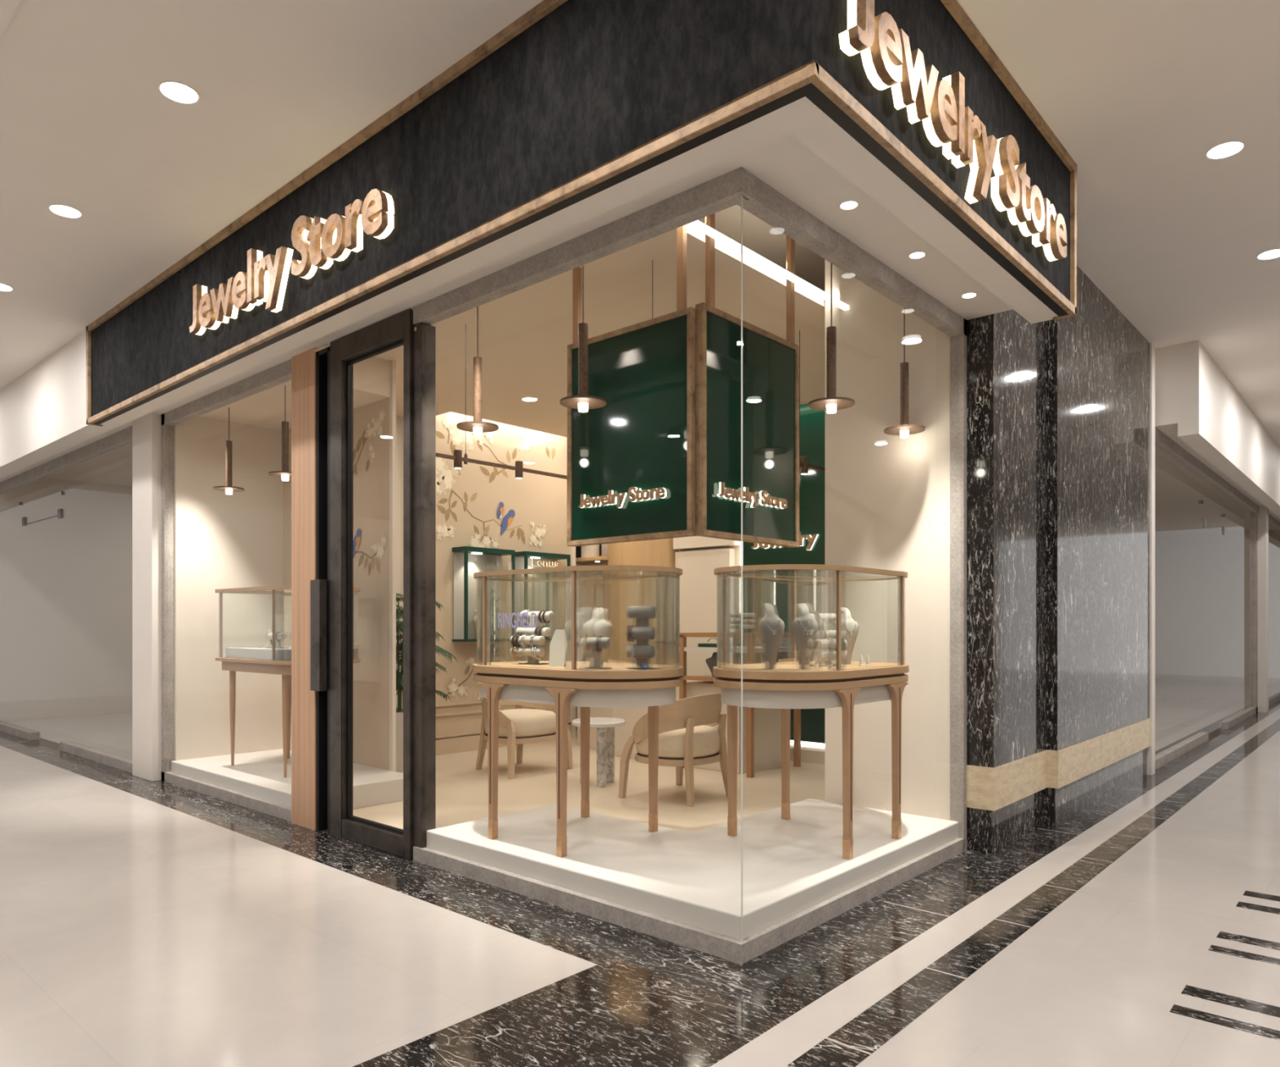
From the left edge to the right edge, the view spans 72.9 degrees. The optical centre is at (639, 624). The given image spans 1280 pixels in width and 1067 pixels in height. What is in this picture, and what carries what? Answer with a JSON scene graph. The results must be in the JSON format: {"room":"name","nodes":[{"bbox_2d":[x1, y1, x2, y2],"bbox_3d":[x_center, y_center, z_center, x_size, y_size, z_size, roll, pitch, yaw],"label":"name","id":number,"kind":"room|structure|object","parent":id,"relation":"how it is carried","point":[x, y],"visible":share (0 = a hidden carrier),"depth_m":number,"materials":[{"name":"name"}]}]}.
{"room":"shopping mall corridor","nodes":[
{"label":"shopping mall corridor","id":0,"kind":"room"},
{"bbox_2d":[0,329,97,471],"bbox_3d":[-8.327,-2.190,10.781,9.370,0.860,0.070,0,0,42],"label":"wall","id":1,"kind":"structure","parent":0,"point":[44,407],"depth_m":8.52,"materials":[{"name":"white paint"}]},
{"bbox_2d":[0,477,132,720],"bbox_3d":[-6.834,-0.610,15.434,0.200,4.020,7.980,0,0,42],"label":"wall","id":2,"kind":"structure","parent":0,"point":[66,583],"depth_m":13.16,"materials":[{"name":"white paint"}]},
{"bbox_2d":[0,426,132,773],"bbox_3d":[-7.043,-0.253,10.245,6.400,3.305,0.100,0,0,42],"label":"window","id":3,"kind":"structure","parent":2,"relation":"in","point":[122,437],"depth_m":9.44,"materials":[{"name":"metal"}]},
{"bbox_2d":[44,443,132,486],"bbox_3d":[-4.354,-2.250,13.287,6.760,0.100,8.080,0,0,42],"label":"ceiling","id":4,"kind":"structure","parent":0,"point":[114,467],"depth_m":12.39,"materials":[{"name":"white paint"}]},
{"bbox_2d":[173,416,283,760],"bbox_3d":[-3.884,-0.610,8.182,0.140,4.020,0.990,0,0,42],"label":"wall","id":5,"kind":"structure","parent":0,"point":[222,540],"depth_m":8.07,"materials":[{"name":"beige paint"}]},
{"bbox_2d":[132,413,161,781],"bbox_3d":[-4.403,-0.253,8.029,0.490,3.305,0.390,0,0,42],"label":"pillar","id":6,"kind":"structure","parent":5,"relation":"attached to","point":[147,429],"depth_m":7.79,"materials":[{"name":"white paint"}]},
{"bbox_2d":[161,359,291,821],"bbox_3d":[-3.349,-0.242,6.987,2.470,3.285,0.082,0,0,42],"label":"window","id":7,"kind":"structure","parent":5,"relation":"in","point":[279,374],"depth_m":7.73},
{"bbox_2d":[0,730,842,1027],"bbox_3d":[-5.870,1.425,8.994,17.415,0.050,0.505,0,0,42],"label":"floor border","id":8,"kind":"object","parent":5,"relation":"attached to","point":[762,991],"depth_m":4.19,"materials":[{"name":"black stone"}]},
{"bbox_2d":[283,397,389,769],"bbox_3d":[-2.839,-0.610,7.926,2.040,4.020,0.032,0,0,42],"label":"wall","id":9,"kind":"structure","parent":0,"point":[371,676],"depth_m":7.43,"materials":[{"name":"beige paper"}]},
{"bbox_2d":[353,409,386,575],"bbox_3d":[-2.349,-1.116,7.471,0.599,1.403,0.005,0,0,42],"label":"print","id":10,"kind":"object","parent":9,"relation":"attached to","point":[370,426],"depth_m":7.45,"materials":[{"name":"beige paper"}]},
{"bbox_2d":[389,360,395,771],"bbox_3d":[-2.066,-0.610,7.241,0.045,4.020,0.034,0,0,42],"label":"trim","id":11,"kind":"structure","parent":9,"relation":"attached to","point":[393,363],"depth_m":7.22,"materials":[{"name":"beige paint"}]},
{"bbox_2d":[395,415,403,707],"bbox_3d":[-2.871,-0.610,8.836,0.100,4.020,1.285,0,0,42],"label":"wall","id":12,"kind":"structure","parent":0,"point":[399,420],"depth_m":9.14,"materials":[{"name":"beige paint"}]},
{"bbox_2d":[435,411,569,739],"bbox_3d":[-1.613,-0.610,9.975,0.162,4.020,2.091,0,0,42],"label":"wall","id":13,"kind":"structure","parent":0,"point":[477,505],"depth_m":9.68,"materials":[{"name":"beige paint"}]},
{"bbox_2d":[452,546,515,641],"bbox_3d":[-1.721,-0.325,9.569,0.240,1.020,0.680,0,0,42],"label":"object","id":14,"kind":"object","parent":13,"relation":"attached to","point":[468,561],"depth_m":9.48,"materials":[{"name":"green paint"}]},
{"bbox_2d":[472,608,476,639],"bbox_3d":[-1.764,-0.004,9.500,0.097,0.324,0.172,0,0,42],"label":"bust","id":15,"kind":"object","parent":14,"relation":"on","point":[474,620],"visible":0.28,"depth_m":9.44,"materials":[{"name":"grey fabric"}]},
{"bbox_2d":[435,701,571,755],"bbox_3d":[-1.529,1.127,9.941,0.030,0.545,2.030,0,0,42],"label":"baseboard","id":16,"kind":"structure","parent":13,"relation":"attached to","point":[470,743],"depth_m":9.45,"materials":[{"name":"beige wood"}]},
{"bbox_2d":[515,551,570,569],"bbox_3d":[-1.155,-0.325,10.203,0.240,1.020,0.700,0,0,42],"label":"display niche","id":17,"kind":"object","parent":13,"relation":"attached to","point":[523,559],"depth_m":10.12,"materials":[{"name":"green paint"}]},
{"bbox_2d":[569,546,575,737],"bbox_3d":[-0.886,-0.400,10.768,0.190,3.600,0.060,0,0,42],"label":"trim","id":18,"kind":"structure","parent":13,"relation":"attached to","point":[572,549],"depth_m":10.70,"materials":[{"name":"beige paint"}]},
{"bbox_2d":[0,96,1057,482],"bbox_3d":[-3.752,-1.851,8.631,14.060,0.167,2.825,0,0,42],"label":"soffit","id":19,"kind":"structure","parent":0,"point":[795,148],"depth_m":4.03,"materials":[{"name":"white paint"}]},
{"bbox_2d":[840,200,857,209],"bbox_3d":[0.939,-1.885,3.893,0.081,0.008,0.081,0,0,42],"label":"recessed light","id":20,"kind":"object","parent":19,"relation":"in","point":[847,205],"visible":1,"depth_m":3.89,"materials":[{"name":"white paint"}]},
{"bbox_2d":[908,251,925,258],"bbox_3d":[1.414,-1.885,4.421,0.081,0.008,0.081,0,0,42],"label":"recessed light","id":21,"kind":"object","parent":19,"relation":"in","point":[917,255],"visible":1,"depth_m":4.42,"materials":[{"name":"white paint"}]},
{"bbox_2d":[961,292,976,298],"bbox_3d":[1.884,-1.885,4.961,0.081,0.008,0.081,0,0,42],"label":"recessed light","id":22,"kind":"object","parent":19,"relation":"in","point":[971,295],"visible":1,"depth_m":4.96,"materials":[{"name":"white paint"}]},
{"bbox_2d":[327,224,825,437],"bbox_3d":[-0.572,-2.300,7.633,4.933,0.200,4.520,0,0,42],"label":"ceiling","id":23,"kind":"structure","parent":0,"point":[525,335],"depth_m":6.25,"materials":[{"name":"paint"}]},
{"bbox_2d":[465,324,466,421],"bbox_3d":[-1.291,-1.833,6.326,0.060,0.701,0.005,0,0,42],"label":"track light","id":24,"kind":"object","parent":23,"relation":"hanging from","point":[465,324],"depth_m":6.34,"materials":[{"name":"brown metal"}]},
{"bbox_2d":[456,306,498,435],"bbox_3d":[-0.984,-1.675,5.252,0.250,1.050,0.250,0,0,42],"label":"pendant lamp","id":25,"kind":"object","parent":23,"relation":"hanging from","point":[477,426],"visible":0.98,"depth_m":5.23,"materials":[{"name":"brown metal"}]},
{"bbox_2d":[435,431,567,479],"bbox_3d":[-1.039,-1.263,6.609,0.060,0.283,1.265,0,0,42],"label":"track light","id":26,"kind":"object","parent":23,"relation":"hanging from","point":[459,459],"depth_m":6.52,"materials":[{"name":"brown metal"}]},
{"bbox_2d":[560,265,606,412],"bbox_3d":[-0.305,-1.671,4.646,0.250,1.057,0.250,0,0,42],"label":"pendant lamp","id":27,"kind":"object","parent":23,"relation":"hanging from","point":[582,402],"visible":0.99,"depth_m":4.62,"materials":[{"name":"brown metal"}]},
{"bbox_2d":[566,224,697,546],"bbox_3d":[-0.077,-1.353,5.051,0.986,1.735,0.081,0,0,42],"label":"hanging sign","id":28,"kind":"object","parent":23,"relation":"hanging from","point":[631,459],"visible":1,"depth_m":4.99,"materials":[{"name":"paint"}]},
{"bbox_2d":[652,259,653,318],"bbox_3d":[0.053,-2.007,5.205,0.060,0.347,0.005,0,0,42],"label":"track light","id":29,"kind":"object","parent":23,"relation":"hanging from","point":[652,260],"depth_m":5.23,"materials":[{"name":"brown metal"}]},
{"bbox_2d":[799,330,825,474],"bbox_3d":[1.285,-1.648,6.584,0.060,1.057,0.370,0,0,42],"label":"pendant lamp","id":30,"kind":"object","parent":23,"relation":"hanging from","point":[804,465],"depth_m":6.50,"materials":[{"name":"brown metal"}]},
{"bbox_2d":[90,0,1070,417],"bbox_3d":[-1.191,-2.205,6.281,7.230,0.830,2.850,0,0,42],"label":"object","id":31,"kind":"structure","parent":0,"point":[589,83],"depth_m":3.83,"materials":[{"name":"black paint"}]},
{"bbox_2d":[189,188,394,335],"bbox_3d":[-2.189,-2.117,5.215,2.440,0.429,0.070,0,0,42],"label":"store sign","id":32,"kind":"object","parent":31,"relation":"attached to","point":[319,242],"visible":1,"depth_m":4.99,"materials":[{"name":"brown metal"}]},
{"bbox_2d":[199,344,390,430],"bbox_3d":[-3.198,-2.080,7.524,2.040,0.360,1.060,0,0,42],"label":"ceiling","id":33,"kind":"structure","parent":31,"relation":"in","point":[371,375],"depth_m":7.35,"materials":[{"name":"paint"}]},
{"bbox_2d":[213,407,244,494],"bbox_3d":[-3.598,-1.520,7.586,0.250,0.760,0.250,0,0,42],"label":"pendant lamp","id":34,"kind":"object","parent":33,"relation":"hanging from","point":[228,488],"visible":1,"depth_m":7.57,"materials":[{"name":"brown metal"}]},
{"bbox_2d":[268,385,291,480],"bbox_3d":[-2.823,-1.522,6.893,0.250,0.755,0.250,0,0,42],"label":"pendant lamp","id":35,"kind":"object","parent":33,"relation":"hanging from","point":[285,474],"visible":0.88,"depth_m":6.87,"materials":[{"name":"brown metal"}]},
{"bbox_2d":[291,346,321,830],"bbox_3d":[-2.280,-0.242,6.067,0.330,3.285,0.170,0,0,42],"label":"trim","id":36,"kind":"structure","parent":31,"relation":"attached to","point":[303,364],"depth_m":6.01,"materials":[{"name":"brown wood"}]},
{"bbox_2d":[93,83,1068,424],"bbox_3d":[-1.184,-1.777,6.292,7.225,0.026,2.865,0,0,42],"label":"trim","id":37,"kind":"structure","parent":31,"relation":"attached to","point":[811,92],"depth_m":3.64,"materials":[{"name":"brown wood"}]},
{"bbox_2d":[85,0,1077,426],"bbox_3d":[-1.190,-2.190,6.278,7.281,0.866,2.901,0,0,42],"label":"trim","id":38,"kind":"structure","parent":31,"relation":"attached to","point":[812,73],"depth_m":3.99,"materials":[{"name":"brown wood"}]},
{"bbox_2d":[838,0,1066,261],"bbox_3d":[1.483,-2.059,3.795,0.070,0.416,2.349,0,0,42],"label":"store sign","id":39,"kind":"object","parent":31,"relation":"attached to","point":[888,60],"visible":1,"depth_m":3.55,"materials":[{"name":"brown metal"}]},
{"bbox_2d":[0,680,1279,1066],"bbox_3d":[2.388,1.458,12.550,25.000,0.124,34.000,0,0,42],"label":"floor","id":40,"kind":"structure","parent":0,"point":[135,931],"depth_m":3.86,"materials":[{"name":"beige tile"}]},
{"bbox_2d":[171,748,403,808],"bbox_3d":[-2.987,1.309,7.355,2.300,0.182,1.030,0,0,42],"label":"podium","id":41,"kind":"object","parent":40,"relation":"on","point":[260,774],"visible":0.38,"depth_m":7.00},
{"bbox_2d":[215,585,359,777],"bbox_3d":[-2.904,0.458,7.275,1.390,1.520,0.720,0,0,42],"label":"display case","id":42,"kind":"object","parent":41,"relation":"on","point":[277,660],"visible":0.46,"depth_m":6.96,"materials":[{"name":"brown wood"}]},
{"bbox_2d":[263,628,271,647],"bbox_3d":[-3.170,0.119,7.418,0.060,0.161,0.083,0,0,27],"label":"bust","id":43,"kind":"object","parent":42,"relation":"on","point":[267,642],"visible":0.56,"depth_m":7.40,"materials":[{"name":"beige fabric"}]},
{"bbox_2d":[395,592,457,772],"bbox_3d":[-2.330,0.541,8.411,1.091,1.710,0.927,0,0,42],"label":"potted palm","id":44,"kind":"object","parent":40,"relation":"on","point":[399,625],"visible":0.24,"depth_m":8.22,"materials":[{"name":"plant"}]},
{"bbox_2d":[395,707,403,772],"bbox_3d":[-2.318,1.111,8.360,0.380,0.570,0.380,0,0,42],"label":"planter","id":45,"kind":"object","parent":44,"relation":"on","point":[399,711],"depth_m":8.15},
{"bbox_2d":[475,697,573,778],"bbox_3d":[-1.153,0.974,8.325,0.659,0.845,0.809,0,0,42],"label":"armchair","id":46,"kind":"object","parent":40,"relation":"on","point":[518,726],"visible":0.73,"depth_m":8.12,"materials":[{"name":"beige fabric"}]},
{"bbox_2d":[484,708,555,737],"bbox_3d":[-1.147,0.936,8.320,0.617,0.226,0.676,0,0,42],"label":"cushion","id":47,"kind":"object","parent":46,"relation":"on","point":[515,722],"depth_m":8.07,"materials":[{"name":"beige fabric"}]},
{"bbox_2d":[352,964,771,1066],"bbox_3d":[-2.719,1.425,0.082,0.845,0.050,8.595,0,0,42],"label":"floor border","id":48,"kind":"structure","parent":40,"relation":"on","point":[597,1015],"depth_m":2.97,"materials":[{"name":"black stone"}]},
{"bbox_2d":[571,717,625,787],"bbox_3d":[-0.361,1.116,7.578,0.470,0.560,0.470,0,0,42],"label":"side table","id":49,"kind":"object","parent":40,"relation":"on","point":[605,726],"visible":0.83,"depth_m":7.44,"materials":[{"name":"white stone"}]},
{"bbox_2d":[618,693,728,806],"bbox_3d":[0.329,0.974,7.056,0.659,0.845,0.809,0,0,42],"label":"armchair","id":50,"kind":"object","parent":40,"relation":"on","point":[688,738],"visible":0.92,"depth_m":6.79,"materials":[{"name":"brown wood"}]},
{"bbox_2d":[635,724,719,758],"bbox_3d":[0.323,0.936,7.061,0.617,0.226,0.676,0,0,42],"label":"cushion","id":51,"kind":"object","parent":50,"relation":"on","point":[703,741],"depth_m":6.77,"materials":[{"name":"beige fabric"}]},
{"bbox_2d":[577,680,781,773],"bbox_3d":[0.265,0.981,9.213,2.720,0.830,0.807,0,0,42],"label":"counter","id":52,"kind":"object","parent":40,"relation":"on","point":[767,722],"depth_m":8.38,"materials":[{"name":"beige paint"}]},
{"bbox_2d":[686,680,719,687],"bbox_3d":[0.259,0.581,9.212,2.711,0.030,0.798,0,0,42],"label":"countertop","id":53,"kind":"structure","parent":52,"relation":"on","point":[691,682],"depth_m":8.44,"materials":[{"name":"beige wood"}]},
{"bbox_2d":[426,798,958,940],"bbox_3d":[0.354,1.309,5.244,2.265,0.182,2.330,0,0,42],"label":"podium","id":54,"kind":"object","parent":40,"relation":"on","point":[791,866],"visible":0.78,"depth_m":4.59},
{"bbox_2d":[472,564,684,857],"bbox_3d":[-0.379,0.458,5.021,1.404,1.521,0.784,0,0,42],"label":"display case","id":55,"kind":"object","parent":54,"relation":"on","point":[617,621],"visible":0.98,"depth_m":4.56,"materials":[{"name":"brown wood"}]},
{"bbox_2d":[510,611,554,664],"bbox_3d":[-0.640,0.079,5.147,0.240,0.313,0.136,0,0,36],"label":"stand","id":56,"kind":"object","parent":55,"relation":"on","point":[538,640],"visible":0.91,"depth_m":5.11,"materials":[{"name":"fabric"}]},
{"bbox_2d":[511,634,519,647],"bbox_3d":[-0.737,0.098,5.167,0.020,0.076,0.068,0,0,36],"label":"bracelet","id":57,"kind":"object","parent":56,"relation":"on","point":[514,635],"visible":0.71,"depth_m":5.14,"materials":[{"name":"brown leather"}]},
{"bbox_2d":[515,634,523,647],"bbox_3d":[-0.713,0.098,5.149,0.020,0.076,0.068,0,0,36],"label":"bracelet","id":58,"kind":"object","parent":56,"relation":"on","point":[518,635],"visible":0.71,"depth_m":5.13,"materials":[{"name":"brown leather"}]},
{"bbox_2d":[549,629,564,666],"bbox_3d":[-0.449,0.133,4.884,0.110,0.207,0.093,0,0,22],"label":"easel","id":59,"kind":"object","parent":55,"relation":"on","point":[557,650],"visible":0.81,"depth_m":4.86,"materials":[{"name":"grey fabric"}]},
{"bbox_2d":[712,564,908,859],"bbox_3d":[0.998,0.458,4.971,0.784,1.521,1.404,0,0,42],"label":"display case","id":60,"kind":"object","parent":54,"relation":"on","point":[794,615],"visible":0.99,"depth_m":4.49,"materials":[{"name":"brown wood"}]},
{"bbox_2d":[845,608,858,664],"bbox_3d":[1.221,0.066,5.125,0.155,0.339,0.090,0,0,-18],"label":"bust","id":61,"kind":"object","parent":60,"relation":"on","point":[850,622],"visible":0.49,"depth_m":5.10,"materials":[{"name":"grey fabric"}]},
{"bbox_2d":[858,653,864,666],"bbox_3d":[1.262,0.203,4.936,0.034,0.065,0.034,0,0,42],"label":"cone","id":62,"kind":"object","parent":60,"relation":"on","point":[861,662],"visible":1,"depth_m":4.93,"materials":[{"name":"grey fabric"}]},
{"bbox_2d":[679,632,800,777],"bbox_3d":[0.983,0.739,8.483,0.840,1.315,0.860,0,0,42],"label":"wooden showcase","id":63,"kind":"object","parent":40,"relation":"on","point":[683,649],"visible":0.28,"depth_m":8.34,"materials":[{"name":"orange wood"}]},
{"bbox_2d":[684,646,716,652],"bbox_3d":[0.966,0.241,8.464,0.740,0.040,0.790,0,0,42],"label":"shelf","id":64,"kind":"object","parent":63,"relation":"attached to","point":[693,648],"depth_m":8.28,"materials":[{"name":"beige wood"}]},
{"bbox_2d":[697,637,716,647],"bbox_3d":[0.710,0.175,8.418,0.280,0.090,0.120,0,0,42],"label":"tray","id":65,"kind":"object","parent":63,"relation":"on","point":[700,645],"visible":0.71,"depth_m":8.39,"materials":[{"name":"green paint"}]},
{"bbox_2d":[705,652,716,676],"bbox_3d":[0.731,0.383,8.338,0.206,0.244,0.112,0,0,22],"label":"bust","id":66,"kind":"object","parent":63,"relation":"on","point":[711,662],"visible":0.44,"depth_m":8.31,"materials":[{"name":"stone"}]},
{"bbox_2d":[710,708,1279,1066],"bbox_3d":[5.788,1.425,8.845,0.177,0.050,33.000,0,0,42],"label":"trim","id":67,"kind":"structure","parent":40,"relation":"on","point":[785,1042],"depth_m":3.79,"materials":[{"name":"stone"}]},
{"bbox_2d":[785,718,1279,1066],"bbox_3d":[5.915,1.425,8.732,0.165,0.050,33.000,0,0,42],"label":"trim","id":68,"kind":"structure","parent":40,"relation":"on","point":[873,1028],"depth_m":3.77,"materials":[{"name":"black stone"}]},
{"bbox_2d":[0,0,1279,447],"bbox_3d":[2.388,-2.655,12.550,25.000,0.130,34.000,0,0,42],"label":"ceiling","id":69,"kind":"structure","parent":0,"point":[1137,93],"depth_m":4.55,"materials":[{"name":"paint"}]},
{"bbox_2d":[0,283,13,291],"bbox_3d":[-4.973,-2.620,6.722,0.184,0.008,0.184,0,0,42],"label":"recessed light","id":70,"kind":"object","parent":69,"relation":"in","point":[3,287],"visible":1,"depth_m":6.75,"materials":[{"name":"white paint"}]},
{"bbox_2d":[48,204,82,218],"bbox_3d":[-3.643,-2.620,5.494,0.184,0.008,0.184,0,0,42],"label":"recessed light","id":71,"kind":"object","parent":69,"relation":"in","point":[63,211],"visible":1,"depth_m":5.49,"materials":[{"name":"white paint"}]},
{"bbox_2d":[158,80,199,104],"bbox_3d":[-2.270,-2.620,4.269,0.184,0.008,0.184,0,0,42],"label":"recessed light","id":72,"kind":"object","parent":69,"relation":"in","point":[175,91],"visible":1,"depth_m":4.26,"materials":[{"name":"white paint"}]},
{"bbox_2d":[1204,141,1244,159],"bbox_3d":[3.232,-2.620,4.786,0.184,0.008,0.184,0,0,42],"label":"recessed light","id":73,"kind":"object","parent":69,"relation":"in","point":[1224,150],"visible":1,"depth_m":4.79,"materials":[{"name":"white paint"}]},
{"bbox_2d":[1256,248,1279,260],"bbox_3d":[4.473,-2.620,6.131,0.184,0.008,0.184,0,0,42],"label":"recessed light","id":74,"kind":"object","parent":69,"relation":"in","point":[1275,253],"visible":1,"depth_m":6.14,"materials":[{"name":"white paint"}]},
{"bbox_2d":[607,537,679,567],"bbox_3d":[-0.056,-0.400,10.443,1.040,3.600,0.400,0,0,42],"label":"column","id":75,"kind":"structure","parent":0,"point":[657,553],"depth_m":10.17,"materials":[{"name":"brown wood"}]},
{"bbox_2d":[575,543,822,746],"bbox_3d":[1.101,-0.610,9.758,6.000,4.020,0.120,0,0,42],"label":"wall","id":76,"kind":"structure","parent":0,"point":[604,547],"depth_m":10.05,"materials":[{"name":"beige paint"}]},
{"bbox_2d":[575,555,608,564],"bbox_3d":[-0.613,-0.812,10.953,0.750,0.045,0.380,0,0,42],"label":"wall shelf","id":77,"kind":"object","parent":76,"relation":"attached to","point":[586,560],"visible":0.51,"depth_m":10.77,"materials":[{"name":"brown wood"}]},
{"bbox_2d":[575,546,581,557],"bbox_3d":[-0.816,-0.918,11.094,0.250,0.165,0.130,0,0,42],"label":"box","id":78,"kind":"object","parent":77,"relation":"on","point":[578,548],"visible":0.32,"depth_m":10.99,"materials":[{"name":"black"}]},
{"bbox_2d":[581,544,599,557],"bbox_3d":[-0.615,-0.951,10.928,0.230,0.230,0.150,0,0,42],"label":"box","id":79,"kind":"object","parent":77,"relation":"on","point":[586,550],"visible":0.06,"depth_m":10.86,"materials":[{"name":"beige paint"}]},
{"bbox_2d":[675,547,734,675],"bbox_3d":[0.737,0.275,9.935,0.780,2.250,0.100,0,0,42],"label":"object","id":80,"kind":"structure","parent":76,"relation":"attached to","point":[698,580],"depth_m":9.91,"materials":[{"name":"beige paint"}]},
{"bbox_2d":[672,536,740,550],"bbox_3d":[0.754,-1.540,9.894,0.860,1.320,0.140,0,0,42],"label":"trim","id":81,"kind":"structure","parent":76,"relation":"attached to","point":[691,542],"depth_m":9.88,"materials":[{"name":"beige paint"}]},
{"bbox_2d":[740,404,825,746],"bbox_3d":[1.977,-0.573,8.805,2.345,3.655,0.115,0,0,42],"label":"wall panel","id":82,"kind":"object","parent":76,"relation":"attached to","point":[811,548],"visible":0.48,"depth_m":9.00,"materials":[{"name":"paint"}]},
{"bbox_2d":[790,739,825,746],"bbox_3d":[2.012,1.240,8.811,2.300,0.030,0.040,0,0,42],"label":"light","id":83,"kind":"object","parent":82,"relation":"attached to","point":[809,742],"depth_m":8.98,"materials":[{"name":"white"}]},
{"bbox_2d":[790,743,825,764],"bbox_3d":[1.961,1.335,8.709,2.580,0.130,0.300,0,0,42],"label":"trim","id":84,"kind":"structure","parent":76,"relation":"attached to","point":[811,754],"depth_m":8.75,"materials":[{"name":"beige paint"}]},
{"bbox_2d":[697,204,825,292],"bbox_3d":[-0.291,-2.790,7.462,6.980,0.060,5.360,0,0,42],"label":"ceiling","id":85,"kind":"structure","parent":0,"point":[759,237],"depth_m":6.27,"materials":[{"name":"paint"}]},
{"bbox_2d":[694,213,799,547],"bbox_3d":[0.661,-1.623,5.081,0.081,2.275,0.991,0,0,42],"label":"hanging sign","id":86,"kind":"object","parent":85,"relation":"hanging from","point":[771,362],"visible":0.95,"depth_m":5.01,"materials":[{"name":"paint"}]},
{"bbox_2d":[687,220,848,311],"bbox_3d":[0.656,-2.139,5.028,0.035,0.027,2.230,0,0,42],"label":"light bar","id":87,"kind":"object","parent":85,"relation":"attached to","point":[697,224],"visible":0.64,"depth_m":5.11,"materials":[{"name":"white plastic"}]},
{"bbox_2d":[808,263,854,413],"bbox_3d":[1.052,-1.962,4.762,0.250,1.595,0.250,0,0,42],"label":"pendant lamp","id":88,"kind":"object","parent":85,"relation":"hanging from","point":[831,403],"visible":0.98,"depth_m":4.74,"materials":[{"name":"brown metal"}]},
{"bbox_2d":[884,308,924,438],"bbox_3d":[1.661,-1.968,5.444,0.250,1.585,0.250,0,0,42],"label":"pendant lamp","id":89,"kind":"object","parent":85,"relation":"hanging from","point":[904,428],"visible":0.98,"depth_m":5.42,"materials":[{"name":"brown metal"}]},
{"bbox_2d":[825,259,950,820],"bbox_3d":[1.705,-0.660,5.760,0.935,4.120,0.240,0,0,42],"label":"wall","id":90,"kind":"structure","parent":0,"point":[887,496],"depth_m":5.64,"materials":[{"name":"beige paint"}]},
{"bbox_2d":[966,266,1149,853],"bbox_3d":[3.372,-0.610,6.726,0.265,4.020,3.820,0,0,42],"label":"wall","id":91,"kind":"structure","parent":0,"point":[1058,411],"depth_m":6.01,"materials":[{"name":"black stone"}]},
{"bbox_2d":[413,166,967,964],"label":"window","id":92,"kind":"structure","parent":91,"relation":"in","point":[740,187],"depth_m":4.42,"materials":[{"name":"glass"}]},
{"bbox_2d":[310,308,435,859],"bbox_3d":[-1.719,-0.240,5.536,1.215,3.288,0.215,0,0,42],"label":"door","id":93,"kind":"structure","parent":92,"relation":"attached to","point":[331,593],"depth_m":5.55,"materials":[{"name":"black metal"}]},
{"bbox_2d":[757,689,1279,982],"bbox_3d":[8.578,1.425,12.454,0.465,0.050,23.900,0,0,42],"label":"trim","id":94,"kind":"structure","parent":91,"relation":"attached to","point":[842,947],"depth_m":4.51,"materials":[{"name":"black stone"}]},
{"bbox_2d":[825,757,1235,1054],"bbox_3d":[3.236,1.410,6.136,0.707,0.021,8.259,0,0,42],"label":"trim","id":95,"kind":"structure","parent":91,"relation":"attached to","point":[844,1044],"depth_m":4.10,"materials":[{"name":"stone"}]},
{"bbox_2d":[966,717,1150,810],"bbox_3d":[3.372,1.000,6.720,0.273,0.260,3.828,0,0,42],"label":"trim","id":96,"kind":"structure","parent":91,"relation":"attached to","point":[990,788],"depth_m":5.97,"materials":[{"name":"stone"}]},
{"bbox_2d":[1146,342,1155,774],"bbox_3d":[4.704,-0.610,8.191,0.262,4.020,0.140,0,0,42],"label":"trim","id":97,"kind":"structure","parent":91,"relation":"attached to","point":[1151,749],"depth_m":8.07,"materials":[{"name":"white paint"}]},
{"bbox_2d":[1155,426,1279,769],"bbox_3d":[10.668,-0.242,14.784,0.100,3.285,17.640,0,0,42],"label":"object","id":98,"kind":"structure","parent":91,"relation":"in","point":[1162,442],"depth_m":12.12,"materials":[{"name":"metal"}]},
{"bbox_2d":[1155,445,1275,537],"bbox_3d":[8.328,-2.250,16.832,6.160,0.100,17.700,0,0,42],"label":"ceiling","id":99,"kind":"structure","parent":0,"point":[1179,490],"depth_m":15.95,"materials":[{"name":"white paint"}]},
{"bbox_2d":[1155,529,1279,684],"bbox_3d":[12.952,-0.610,22.020,6.150,4.020,0.200,0,0,42],"label":"wall","id":100,"kind":"structure","parent":0,"point":[1202,581],"depth_m":21.12,"materials":[{"name":"white paint"}]},
{"bbox_2d":[1155,340,1279,521],"bbox_3d":[10.787,-2.252,14.737,0.240,0.735,17.550,0,0,42],"label":"wall","id":101,"kind":"structure","parent":0,"point":[1166,357],"depth_m":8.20,"materials":[{"name":"white paint"}]},
{"bbox_2d":[1257,506,1268,712],"bbox_3d":[9.982,-0.242,13.948,0.190,3.285,0.300,0,0,42],"label":"trim","id":102,"kind":"structure","parent":101,"relation":"attached to","point":[1263,516],"depth_m":13.81,"materials":[{"name":"white paint"}]},
{"bbox_2d":[1169,890,1279,1039],"bbox_3d":[3.793,1.410,4.125,1.482,0.021,3.980,0,0,42],"label":"trim","id":103,"kind":"structure","parent":0,"point":[1247,1004],"depth_m":3.25,"materials":[{"name":"black stone"}]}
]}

